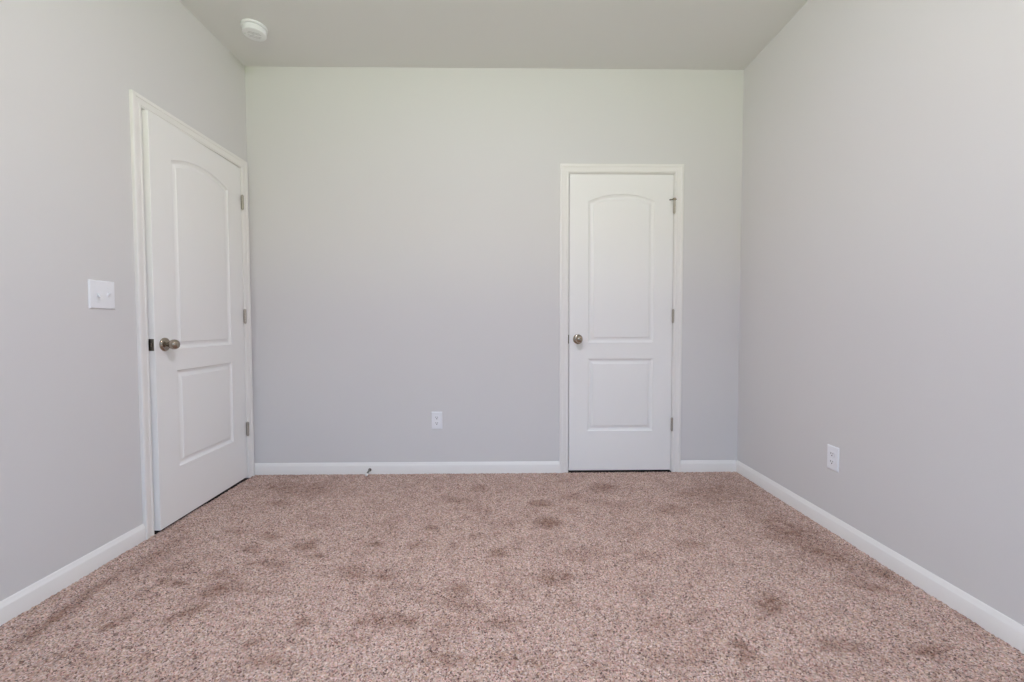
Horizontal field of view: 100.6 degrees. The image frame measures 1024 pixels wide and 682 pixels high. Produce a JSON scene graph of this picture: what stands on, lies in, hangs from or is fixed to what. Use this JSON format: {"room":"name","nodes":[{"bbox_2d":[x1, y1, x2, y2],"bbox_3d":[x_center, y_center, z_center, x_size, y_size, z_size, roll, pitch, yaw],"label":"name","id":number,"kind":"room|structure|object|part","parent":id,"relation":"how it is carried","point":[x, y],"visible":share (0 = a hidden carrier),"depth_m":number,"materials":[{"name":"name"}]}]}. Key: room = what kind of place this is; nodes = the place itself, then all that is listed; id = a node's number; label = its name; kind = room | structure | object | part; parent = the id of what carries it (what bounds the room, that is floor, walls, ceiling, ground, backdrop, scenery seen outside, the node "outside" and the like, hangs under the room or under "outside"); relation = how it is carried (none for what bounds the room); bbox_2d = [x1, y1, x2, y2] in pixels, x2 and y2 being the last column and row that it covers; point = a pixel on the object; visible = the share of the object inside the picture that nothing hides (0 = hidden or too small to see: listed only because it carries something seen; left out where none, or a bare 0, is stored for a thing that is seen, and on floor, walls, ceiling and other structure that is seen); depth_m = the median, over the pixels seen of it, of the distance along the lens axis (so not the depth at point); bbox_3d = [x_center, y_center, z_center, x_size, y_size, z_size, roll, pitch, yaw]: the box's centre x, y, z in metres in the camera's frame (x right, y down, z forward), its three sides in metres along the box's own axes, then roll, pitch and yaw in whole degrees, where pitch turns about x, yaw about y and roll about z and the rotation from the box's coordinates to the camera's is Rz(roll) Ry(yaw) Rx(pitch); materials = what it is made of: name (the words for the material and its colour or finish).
{"room":"empty bedroom","nodes":[
{"label":"empty bedroom","id":0,"kind":"room"},
{"bbox_2d":[0,0,246,600],"bbox_3d":[-1.806,-0.430,1.015,0.120,2.862,3.960,0,2,-1],"label":"wall","id":1,"kind":"structure","parent":0,"point":[71,479],"depth_m":1.71,"materials":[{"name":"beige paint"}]},
{"bbox_2d":[0,524,145,625],"bbox_3d":[-1.731,0.964,0.617,0.013,0.088,2.823,0,2,-1],"label":"baseboard","id":2,"kind":"structure","parent":1,"relation":"attached to","point":[22,601],"depth_m":1.67,"materials":[{"name":"white wood"}]},
{"bbox_2d":[88,279,114,309],"bbox_3d":[-1.748,-0.197,1.821,0.019,0.121,0.116,0,2,-1],"label":"light switch","id":3,"kind":"object","parent":1,"relation":"attached to","point":[101,295],"visible":1,"depth_m":1.81,"materials":[{"name":"white plastic"}]},
{"bbox_2d":[129,89,254,539],"bbox_3d":[-1.818,-0.115,2.429,0.137,2.117,0.874,0,2,-1],"label":"door frame","id":4,"kind":"structure","parent":1,"relation":"attached to","point":[137,102],"depth_m":2.03,"materials":[{"name":"white wood"}]},
{"bbox_2d":[141,110,248,530],"bbox_3d":[-1.733,-0.096,2.433,0.104,2.032,0.769,0,2,-3],"label":"door","id":5,"kind":"structure","parent":1,"relation":"in","point":[194,201],"depth_m":2.32,"materials":[{"name":"white wood"}]},
{"bbox_3d":[-1.748,0.019,2.061,0.025,0.058,0.002,0,2,-3],"label":"latch plate","id":6,"kind":"part","parent":5,"relation":"part of","materials":[{"name":"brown metal"}]},
{"bbox_3d":[-1.692,0.017,2.124,0.056,0.050,0.050,0,2,-3],"label":"knob","id":7,"kind":"part","parent":5,"relation":"part of","materials":[{"name":"silver metal"}]},
{"bbox_2d":[179,0,807,69],"bbox_3d":[-0.077,-1.814,0.992,3.344,0.100,3.720,0,2,-1],"label":"ceiling","id":8,"kind":"structure","parent":0,"point":[544,34],"depth_m":2.50,"materials":[{"name":"paint"}]},
{"bbox_2d":[240,19,267,41],"bbox_3d":[-1.488,-1.789,2.457,0.137,0.048,0.137,-1,2,-26],"label":"smoke detector","id":9,"kind":"object","parent":8,"relation":"attached to","point":[254,30],"visible":1,"depth_m":2.43,"materials":[{"name":"white plastic"}]},
{"bbox_2d":[245,66,743,462],"bbox_3d":[-0.102,-0.501,2.959,3.344,2.862,0.120,0,2,-1],"label":"wall","id":10,"kind":"structure","parent":0,"point":[404,223],"depth_m":2.89,"materials":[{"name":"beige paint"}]},
{"bbox_2d":[254,461,559,474],"bbox_3d":[-0.721,0.881,2.932,2.100,0.088,0.013,0,2,-1],"label":"baseboard","id":11,"kind":"structure","parent":10,"relation":"attached to","point":[516,467],"depth_m":2.93,"materials":[{"name":"white wood"}]},
{"bbox_2d":[432,412,441,428],"bbox_3d":[-0.517,0.547,2.926,0.074,0.120,0.008,0,2,-1],"label":"wall outlet","id":12,"kind":"object","parent":10,"relation":"attached to","point":[436,416],"visible":1,"depth_m":2.92,"materials":[{"name":"white plastic"}]},
{"bbox_2d":[559,164,683,472],"bbox_3d":[0.747,-0.140,2.976,0.842,2.120,0.137,0,2,-1],"label":"door frame","id":13,"kind":"structure","parent":10,"relation":"attached to","point":[677,170],"depth_m":2.91,"materials":[{"name":"white wood"}]},
{"bbox_2d":[568,174,676,469],"bbox_3d":[0.751,-0.117,2.907,0.738,2.032,0.104,0,2,-1],"label":"door","id":14,"kind":"structure","parent":10,"relation":"in","point":[621,313],"depth_m":2.92,"materials":[{"name":"white wood"}]},
{"bbox_3d":[0.453,-0.011,2.883,0.050,0.050,0.056,0,2,-1],"label":"knob","id":15,"kind":"part","parent":14,"relation":"part of","materials":[{"name":"silver metal"}]},
{"bbox_2d":[680,460,735,471],"bbox_3d":[1.366,0.876,2.962,0.390,0.088,0.013,0,2,-1],"label":"baseboard","id":16,"kind":"structure","parent":10,"relation":"attached to","point":[686,465],"depth_m":2.96,"materials":[{"name":"white wood"}]},
{"bbox_2d":[0,472,1023,681],"bbox_3d":[-0.082,0.983,1.100,3.604,0.016,3.980,0,2,-1],"label":"floor","id":17,"kind":"structure","parent":0,"point":[581,576],"depth_m":1.59,"materials":[{"name":"beige carpet"}]},
{"bbox_2d":[154,478,248,533],"bbox_3d":[-1.818,0.937,2.466,0.132,0.015,0.760,0,2,-1],"label":"threshold","id":18,"kind":"object","parent":17,"relation":"on","point":[244,479],"visible":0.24,"depth_m":2.52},
{"bbox_2d":[568,470,670,472],"bbox_3d":[0.748,0.913,3.018,0.718,0.015,0.126,0,2,-1],"label":"threshold","id":19,"kind":"object","parent":17,"relation":"on","point":[569,471],"visible":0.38,"depth_m":2.96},
{"bbox_2d":[737,0,1023,625],"bbox_3d":[1.657,-0.438,1.065,0.120,2.862,3.960,0,2,-1],"label":"wall","id":20,"kind":"structure","parent":0,"point":[882,268],"depth_m":1.78,"materials":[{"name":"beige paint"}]},
{"bbox_2d":[827,444,838,472],"bbox_3d":[1.581,0.577,2.098,0.008,0.120,0.074,0,2,-1],"label":"wall outlet","id":21,"kind":"object","parent":20,"relation":"attached to","point":[832,451],"visible":1,"depth_m":2.09,"materials":[{"name":"white plastic"}]},
{"bbox_2d":[829,451,834,457],"bbox_3d":[1.578,0.558,2.097,0.002,0.029,0.034,0,2,-1],"label":"receptacle","id":22,"kind":"object","parent":21,"relation":"attached to","point":[831,453],"depth_m":2.10,"materials":[{"name":"white plastic"}]},
{"bbox_2d":[736,460,1023,653],"bbox_3d":[1.593,0.941,1.113,0.013,0.088,3.720,0,2,-1],"label":"baseboard","id":23,"kind":"structure","parent":20,"relation":"attached to","point":[998,624],"depth_m":1.70,"materials":[{"name":"white wood"}]}
]}

